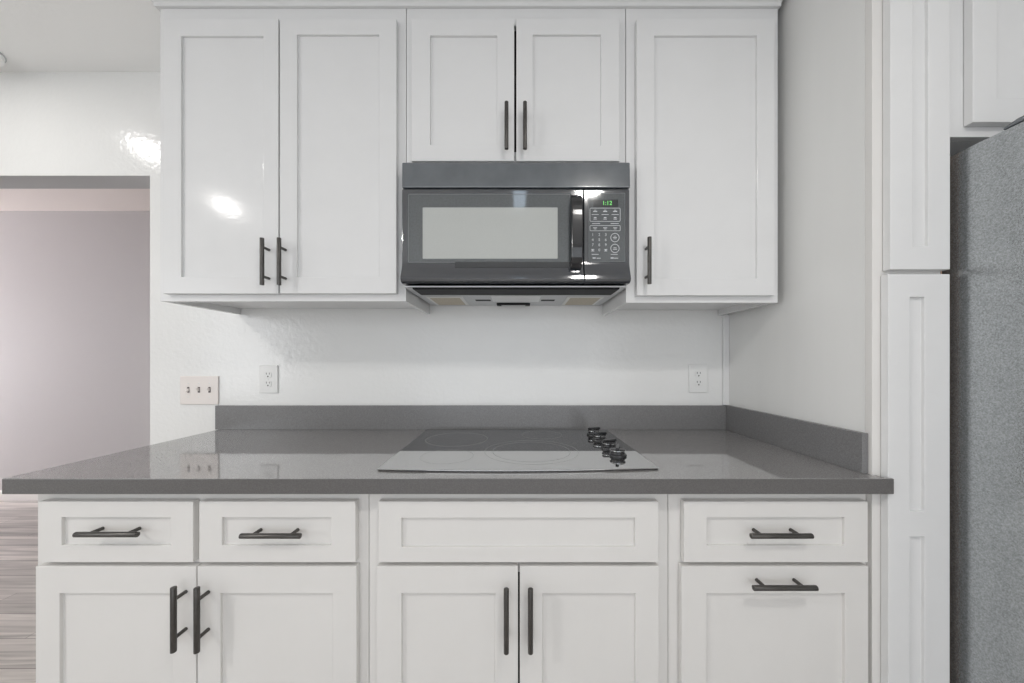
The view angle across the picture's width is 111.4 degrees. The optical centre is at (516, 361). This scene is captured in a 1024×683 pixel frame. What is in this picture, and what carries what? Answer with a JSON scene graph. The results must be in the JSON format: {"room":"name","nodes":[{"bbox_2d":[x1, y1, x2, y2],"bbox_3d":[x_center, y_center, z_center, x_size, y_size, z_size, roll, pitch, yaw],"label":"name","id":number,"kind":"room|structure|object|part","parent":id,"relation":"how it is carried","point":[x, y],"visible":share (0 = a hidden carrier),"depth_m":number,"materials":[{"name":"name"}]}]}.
{"room":"kitchen","nodes":[
{"label":"kitchen","id":0,"kind":"room"},
{"bbox_2d":[0,501,37,682],"bbox_3d":[-3.400,1.238,0.175,11.200,0.060,5.900,0,0,0],"label":"floor","id":1,"kind":"structure","parent":0,"point":[18,519],"depth_m":1.85,"materials":[{"name":"grey wood"}]},
{"bbox_2d":[36,494,368,682],"bbox_3d":[-0.827,0.770,1.192,0.873,0.875,0.663,0,0,0],"label":"base cabinet","id":2,"kind":"object","parent":1,"relation":"on","point":[131,588],"visible":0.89,"depth_m":0.90,"materials":[{"name":"white paint"}]},
{"bbox_3d":[-1.077,0.432,0.894,0.009,0.009,0.027,0,0,0],"label":"post","id":3,"kind":"part","parent":2,"relation":"part of","materials":[{"name":"black metal"}]},
{"bbox_3d":[-1.029,0.432,0.875,0.157,0.013,0.013,0,0,0],"label":"handle","id":4,"kind":"part","parent":2,"relation":"part of","materials":[{"name":"black metal"}]},
{"bbox_3d":[-1.035,0.438,0.909,0.398,0.157,0.019,0,0,0],"label":"drawer","id":5,"kind":"part","parent":2,"relation":"part of","materials":[{"name":"white paint"}]},
{"bbox_3d":[-1.035,0.805,0.909,0.414,0.555,0.019,0,0,0],"label":"door","id":6,"kind":"part","parent":2,"relation":"part of","materials":[{"name":"white paint"}]},
{"bbox_3d":[-0.981,0.432,0.894,0.009,0.009,0.027,0,0,0],"label":"post","id":7,"kind":"part","parent":2,"relation":"part of","materials":[{"name":"black metal"}]},
{"bbox_3d":[-0.853,0.640,0.867,0.013,0.161,0.013,0,0,0],"label":"handle","id":8,"kind":"part","parent":2,"relation":"part of","materials":[{"name":"black metal"}]},
{"bbox_3d":[-0.853,0.592,0.886,0.009,0.009,0.027,0,0,0],"label":"post","id":9,"kind":"part","parent":2,"relation":"part of","materials":[{"name":"black metal"}]},
{"bbox_3d":[-0.853,0.688,0.886,0.009,0.009,0.027,0,0,0],"label":"post","id":10,"kind":"part","parent":2,"relation":"part of","materials":[{"name":"black metal"}]},
{"bbox_3d":[-0.795,0.641,0.867,0.013,0.161,0.013,0,0,0],"label":"handle","id":11,"kind":"part","parent":2,"relation":"part of","materials":[{"name":"black metal"}]},
{"bbox_3d":[-0.795,0.593,0.886,0.009,0.009,0.027,0,0,0],"label":"post","id":12,"kind":"part","parent":2,"relation":"part of","materials":[{"name":"black metal"}]},
{"bbox_3d":[-0.795,0.689,0.886,0.009,0.009,0.027,0,0,0],"label":"post","id":13,"kind":"part","parent":2,"relation":"part of","materials":[{"name":"black metal"}]},
{"bbox_3d":[-0.618,0.436,0.875,0.151,0.013,0.013,0,0,0],"label":"handle","id":14,"kind":"part","parent":2,"relation":"part of","materials":[{"name":"black metal"}]},
{"bbox_3d":[-0.618,0.438,0.909,0.404,0.157,0.019,0,0,0],"label":"drawer","id":15,"kind":"part","parent":2,"relation":"part of","materials":[{"name":"white paint"}]},
{"bbox_3d":[-0.619,0.805,0.909,0.410,0.555,0.019,0,0,0],"label":"door","id":16,"kind":"part","parent":2,"relation":"part of","materials":[{"name":"white paint"}]},
{"bbox_2d":[2,405,893,493],"bbox_3d":[-0.179,0.259,1.200,2.250,0.146,0.649,0,0,0],"label":"countertop","id":17,"kind":"structure","parent":2,"relation":"on","point":[251,449],"depth_m":1.03,"materials":[{"name":"grey stone"}]},
{"bbox_2d":[377,427,658,471],"bbox_3d":[0.002,0.274,1.201,0.761,0.037,0.554,0,0,-1],"label":"cooktop","id":18,"kind":"object","parent":17,"relation":"in","point":[594,448],"visible":1,"depth_m":1.09,"materials":[{"name":"black glass"}]},
{"bbox_3d":[0.301,0.275,1.369,0.054,0.022,0.054,0,0,-1],"label":"knob","id":19,"kind":"part","parent":18,"relation":"part of","materials":[{"name":"black plastic"}]},
{"bbox_3d":[0.303,0.275,1.279,0.054,0.022,0.054,0,0,-1],"label":"knob","id":20,"kind":"part","parent":18,"relation":"part of","materials":[{"name":"black plastic"}]},
{"bbox_3d":[0.306,0.275,1.159,0.054,0.022,0.054,0,0,-1],"label":"knob","id":21,"kind":"part","parent":18,"relation":"part of","materials":[{"name":"black plastic"}]},
{"bbox_3d":[0.308,0.275,1.067,0.054,0.022,0.054,0,0,-1],"label":"knob","id":22,"kind":"part","parent":18,"relation":"part of","materials":[{"name":"black plastic"}]},
{"bbox_2d":[369,494,667,682],"bbox_3d":[0.004,0.770,1.192,0.787,0.875,0.663,0,0,0],"label":"base cabinet","id":23,"kind":"object","parent":1,"relation":"on","point":[464,588],"visible":0.9,"depth_m":0.91,"materials":[{"name":"white paint"}]},
{"bbox_3d":[-0.180,0.805,0.909,0.365,0.555,0.019,0,0,0],"label":"door","id":24,"kind":"part","parent":23,"relation":"part of","materials":[{"name":"white paint"}]},
{"bbox_3d":[-0.027,0.643,0.867,0.013,0.160,0.013,0,0,0],"label":"handle","id":25,"kind":"part","parent":23,"relation":"part of","materials":[{"name":"black metal"}]},
{"bbox_3d":[0.004,0.438,0.909,0.722,0.157,0.019,0,0,0],"label":"false drawer","id":26,"kind":"part","parent":23,"relation":"part of","materials":[{"name":"white paint"}]},
{"bbox_3d":[0.034,0.643,0.867,0.013,0.160,0.013,0,0,0],"label":"handle","id":27,"kind":"part","parent":23,"relation":"part of","materials":[{"name":"black metal"}]},
{"bbox_3d":[0.187,0.805,0.909,0.359,0.555,0.019,0,0,0],"label":"door","id":28,"kind":"part","parent":23,"relation":"part of","materials":[{"name":"white paint"}]},
{"bbox_2d":[668,494,867,682],"bbox_3d":[0.659,0.770,1.192,0.521,0.875,0.663,0,0,0],"label":"base cabinet","id":29,"kind":"object","parent":1,"relation":"on","point":[763,588],"visible":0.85,"depth_m":0.91,"materials":[{"name":"white paint"}]},
{"bbox_3d":[0.618,0.561,0.886,0.009,0.009,0.027,0,0,0],"label":"post","id":30,"kind":"part","parent":29,"relation":"part of","materials":[{"name":"black metal"}]},
{"bbox_3d":[0.668,0.438,0.909,0.474,0.157,0.019,0,0,0],"label":"drawer","id":31,"kind":"part","parent":29,"relation":"part of","materials":[{"name":"white paint"}]},
{"bbox_3d":[0.663,0.436,0.875,0.154,0.013,0.013,0,0,0],"label":"handle","id":32,"kind":"part","parent":29,"relation":"part of","materials":[{"name":"black metal"}]},
{"bbox_3d":[0.666,0.561,0.867,0.158,0.013,0.013,0,0,0],"label":"handle","id":33,"kind":"part","parent":29,"relation":"part of","materials":[{"name":"black metal"}]},
{"bbox_3d":[0.714,0.561,0.886,0.009,0.009,0.027,0,0,0],"label":"post","id":34,"kind":"part","parent":29,"relation":"part of","materials":[{"name":"black metal"}]},
{"bbox_2d":[728,0,949,682],"bbox_3d":[1.012,-0.029,1.204,0.181,2.473,0.639,0,0,0],"label":"pantry cabinet","id":35,"kind":"object","parent":1,"relation":"on","point":[856,337],"visible":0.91,"depth_m":0.91,"materials":[{"name":"white paint"}]},
{"bbox_3d":[0.929,-0.029,1.224,0.016,2.473,0.600,0,0,0],"label":"panel","id":36,"kind":"part","parent":35,"relation":"part of","materials":[{"name":"white paint"}]},
{"bbox_3d":[1.010,-0.029,0.914,0.178,2.473,0.019,0,0,0],"label":"frame","id":37,"kind":"part","parent":35,"relation":"part of","materials":[{"name":"white paint"}]},
{"bbox_3d":[1.020,0.430,0.894,0.156,1.306,0.019,0,0,0],"label":"door","id":38,"kind":"part","parent":35,"relation":"part of","materials":[{"name":"white paint"}]},
{"bbox_3d":[1.023,-0.736,0.894,0.152,1.001,0.019,0,0,0],"label":"door","id":39,"kind":"part","parent":35,"relation":"part of","materials":[{"name":"white paint"}]},
{"bbox_2d":[942,116,1023,682],"bbox_3d":[1.573,0.329,1.057,0.900,1.757,0.876,0,0,0],"label":"refrigerator","id":40,"kind":"object","parent":1,"relation":"on","point":[986,271],"visible":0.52,"depth_m":0.83,"materials":[{"name":"grey metal"}]},
{"bbox_2d":[0,211,149,489],"bbox_3d":[-4.200,-0.057,3.105,9.600,2.530,0.100,0,0,0],"label":"wall","id":41,"kind":"structure","parent":0,"point":[75,285],"depth_m":3.06,"materials":[{"name":"grey paint"}]},
{"bbox_2d":[0,490,37,500],"bbox_3d":[-4.200,1.165,3.048,9.580,0.085,0.014,0,0,0],"label":"baseboard","id":42,"kind":"structure","parent":41,"relation":"attached to","point":[3,497],"depth_m":3.04,"materials":[{"name":"white paint"}]},
{"bbox_2d":[0,189,149,210],"bbox_3d":[-4.200,-1.352,2.348,9.600,0.060,1.414,0,0,0],"label":"ceiling","id":43,"kind":"structure","parent":0,"point":[10,199],"depth_m":2.85,"materials":[{"name":"white paint"}]},
{"bbox_2d":[0,0,159,71],"bbox_3d":[-0.500,-1.296,-0.575,5.400,0.060,4.200,0,0,0],"label":"ceiling","id":44,"kind":"structure","parent":0,"point":[36,35],"depth_m":1.35,"materials":[{"name":"white paint"}]},
{"bbox_2d":[0,52,6,65],"bbox_3d":[-2.176,-1.251,1.405,0.138,0.030,0.138,0,0,0],"label":"smoke detector","id":45,"kind":"object","parent":44,"relation":"attached to","point":[3,60],"visible":1,"depth_m":1.44,"materials":[{"name":"white paint"}]},
{"bbox_2d":[0,72,727,444],"bbox_3d":[-0.500,-0.029,1.583,5.400,2.474,0.115,0,0,0],"label":"wall","id":46,"kind":"structure","parent":0,"point":[59,130],"depth_m":1.52,"materials":[{"name":"white paint"}]},
{"bbox_2d":[180,376,218,403],"bbox_3d":[-1.384,0.123,1.515,0.166,0.124,0.018,0,0,0],"label":"light switch","id":47,"kind":"object","parent":46,"relation":"attached to","point":[193,389],"visible":1,"depth_m":1.52,"materials":[{"name":"white plastic"}]},
{"bbox_2d":[259,365,277,392],"bbox_3d":[-1.083,0.075,1.520,0.081,0.121,0.009,0,0,0],"label":"outlet","id":48,"kind":"object","parent":46,"relation":"attached to","point":[268,374],"visible":1,"depth_m":1.52,"materials":[{"name":"white plastic"}]},
{"bbox_2d":[264,372,271,377],"bbox_3d":[-1.083,0.055,1.517,0.031,0.027,0.002,0,0,0],"label":"receptacle","id":49,"kind":"object","parent":48,"relation":"attached to","point":[266,374],"depth_m":1.52,"materials":[{"name":"grey plastic"}]},
{"bbox_2d":[264,381,271,386],"bbox_3d":[-1.083,0.094,1.517,0.031,0.027,0.002,0,0,0],"label":"receptacle","id":50,"kind":"object","parent":48,"relation":"attached to","point":[266,383],"depth_m":1.52,"materials":[{"name":"grey plastic"}]},
{"bbox_2d":[160,9,429,313],"bbox_3d":[-0.801,-0.737,1.329,0.842,1.058,0.388,0,0,0],"label":"upper cabinet","id":51,"kind":"object","parent":46,"relation":"attached to","point":[283,132],"visible":0.93,"depth_m":1.18,"materials":[{"name":"white paint"}]},
{"bbox_3d":[-0.998,-0.693,1.185,0.388,0.926,0.019,0,0,0],"label":"door","id":52,"kind":"part","parent":51,"relation":"part of","materials":[{"name":"white paint"}]},
{"bbox_3d":[-0.834,-0.329,1.142,0.013,0.154,0.013,0,0,0],"label":"handle","id":53,"kind":"part","parent":51,"relation":"part of","materials":[{"name":"black metal"}]},
{"bbox_3d":[-0.779,-0.329,1.142,0.013,0.154,0.013,0,0,0],"label":"handle","id":54,"kind":"part","parent":51,"relation":"part of","materials":[{"name":"black metal"}]},
{"bbox_3d":[-0.603,-0.694,1.185,0.392,0.926,0.019,0,0,0],"label":"door","id":55,"kind":"part","parent":51,"relation":"part of","materials":[{"name":"white paint"}]},
{"bbox_2d":[151,0,782,10],"bbox_3d":[-0.180,-1.238,1.336,2.176,0.056,0.374,0,0,0],"label":"trim","id":56,"kind":"structure","parent":46,"relation":"attached to","point":[159,4],"depth_m":1.18,"materials":[{"name":"white paint"}]},
{"bbox_2d":[407,9,624,162],"bbox_3d":[-0.003,-0.965,1.329,0.749,0.603,0.388,0,0,0],"label":"upper cabinet","id":57,"kind":"object","parent":46,"relation":"attached to","point":[484,85],"visible":0.79,"depth_m":1.18,"materials":[{"name":"white paint"}]},
{"bbox_3d":[-0.183,-0.917,1.185,0.346,0.480,0.019,0,0,0],"label":"door","id":58,"kind":"part","parent":57,"relation":"part of","materials":[{"name":"white paint"}]},
{"bbox_3d":[-0.034,-0.774,1.142,0.013,0.154,0.013,0,0,0],"label":"handle","id":59,"kind":"part","parent":57,"relation":"part of","materials":[{"name":"black metal"}]},
{"bbox_2d":[400,163,630,305],"bbox_3d":[-0.003,-0.449,1.311,0.748,0.426,0.422,0,0,0],"label":"microwave","id":60,"kind":"object","parent":57,"relation":"attached to","point":[474,234],"visible":1,"depth_m":1.14,"materials":[{"name":"black plastic"}]},
{"bbox_3d":[-0.091,-0.436,1.139,0.534,0.229,0.002,0,0,0],"label":"door glass","id":61,"kind":"part","parent":60,"relation":"part of","materials":[{"name":"black glass"}]},
{"bbox_3d":[-0.080,-0.411,1.151,0.593,0.311,0.058,0,0,0],"label":"door","id":62,"kind":"part","parent":60,"relation":"part of","materials":[{"name":"black glass"}]},
{"bbox_3d":[-0.013,-0.316,1.136,0.379,0.018,0.002,0,0,0],"label":"trim","id":63,"kind":"part","parent":60,"relation":"part of","materials":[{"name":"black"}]},
{"bbox_3d":[-0.004,-0.248,1.332,0.731,0.004,0.374,0,0,0],"label":"plate","id":64,"kind":"part","parent":60,"relation":"part of","materials":[{"name":"grey paint"}]},
{"bbox_3d":[-0.003,-0.613,1.161,0.748,0.085,0.039,0,0,0],"label":"vent panel","id":65,"kind":"part","parent":60,"relation":"part of","materials":[{"name":"black metal"}]},
{"bbox_3d":[0.191,-0.421,1.120,0.036,0.238,0.040,0,0,0],"label":"handle","id":66,"kind":"part","parent":60,"relation":"part of","materials":[{"name":"black plastic"}]},
{"bbox_3d":[0.287,-0.465,1.138,0.100,0.075,0.001,0,0,0],"label":"button frame","id":67,"kind":"part","parent":60,"relation":"part of","materials":[{"name":"grey plastic"}]},
{"bbox_3d":[0.293,-0.411,1.151,0.149,0.311,0.058,0,0,0],"label":"control panel","id":68,"kind":"part","parent":60,"relation":"part of","materials":[{"name":"grey plastic"}]},
{"bbox_3d":[0.026,-0.774,1.142,0.013,0.154,0.013,0,0,0],"label":"handle","id":69,"kind":"part","parent":57,"relation":"part of","materials":[{"name":"black metal"}]},
{"bbox_3d":[0.171,-0.917,1.185,0.347,0.480,0.019,0,0,0],"label":"door","id":70,"kind":"part","parent":57,"relation":"part of","materials":[{"name":"white paint"}]},
{"bbox_2d":[603,9,777,314],"bbox_3d":[0.633,-0.735,1.329,0.520,1.063,0.388,0,0,0],"label":"upper cabinet","id":71,"kind":"object","parent":46,"relation":"attached to","point":[701,85],"visible":0.91,"depth_m":1.18,"materials":[{"name":"white paint"}]},
{"bbox_3d":[0.434,-0.332,1.142,0.013,0.154,0.013,0,0,0],"label":"handle","id":72,"kind":"part","parent":71,"relation":"part of","materials":[{"name":"black metal"}]},
{"bbox_2d":[689,364,707,392],"bbox_3d":[0.790,0.072,1.520,0.081,0.123,0.009,0,0,0],"label":"outlet","id":73,"kind":"object","parent":46,"relation":"attached to","point":[698,373],"visible":1,"depth_m":1.52,"materials":[{"name":"white plastic"}]},
{"bbox_2d":[695,371,701,376],"bbox_3d":[0.790,0.052,1.517,0.031,0.027,0.002,0,0,0],"label":"receptacle","id":74,"kind":"object","parent":73,"relation":"attached to","point":[697,373],"depth_m":1.52,"materials":[{"name":"grey plastic"}]},
{"bbox_2d":[695,380,701,385],"bbox_3d":[0.790,0.091,1.517,0.031,0.027,0.002,0,0,0],"label":"receptacle","id":75,"kind":"object","parent":73,"relation":"attached to","point":[697,382],"depth_m":1.52,"materials":[{"name":"grey plastic"}]},
{"bbox_2d":[722,315,728,404],"bbox_3d":[0.908,-0.008,1.518,0.024,0.388,0.012,0,0,0],"label":"trim","id":76,"kind":"structure","parent":46,"relation":"attached to","point":[725,318],"depth_m":1.51,"materials":[{"name":"white paint"}]},
{"bbox_2d":[950,0,1023,155],"bbox_3d":[1.647,-0.924,1.204,1.085,0.681,0.638,0,0,0],"label":"upper cabinet","id":77,"kind":"object","parent":46,"relation":"attached to","point":[987,36],"visible":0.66,"depth_m":0.89,"materials":[{"name":"white paint"}]},
{"bbox_3d":[1.647,-0.924,0.914,1.085,0.681,0.019,0,0,0],"label":"frame","id":78,"kind":"part","parent":77,"relation":"part of","materials":[{"name":"white paint"}]},
{"bbox_3d":[1.401,-0.922,0.894,0.490,0.628,0.019,0,0,0],"label":"door","id":79,"kind":"part","parent":77,"relation":"part of","materials":[{"name":"white paint"}]}
]}

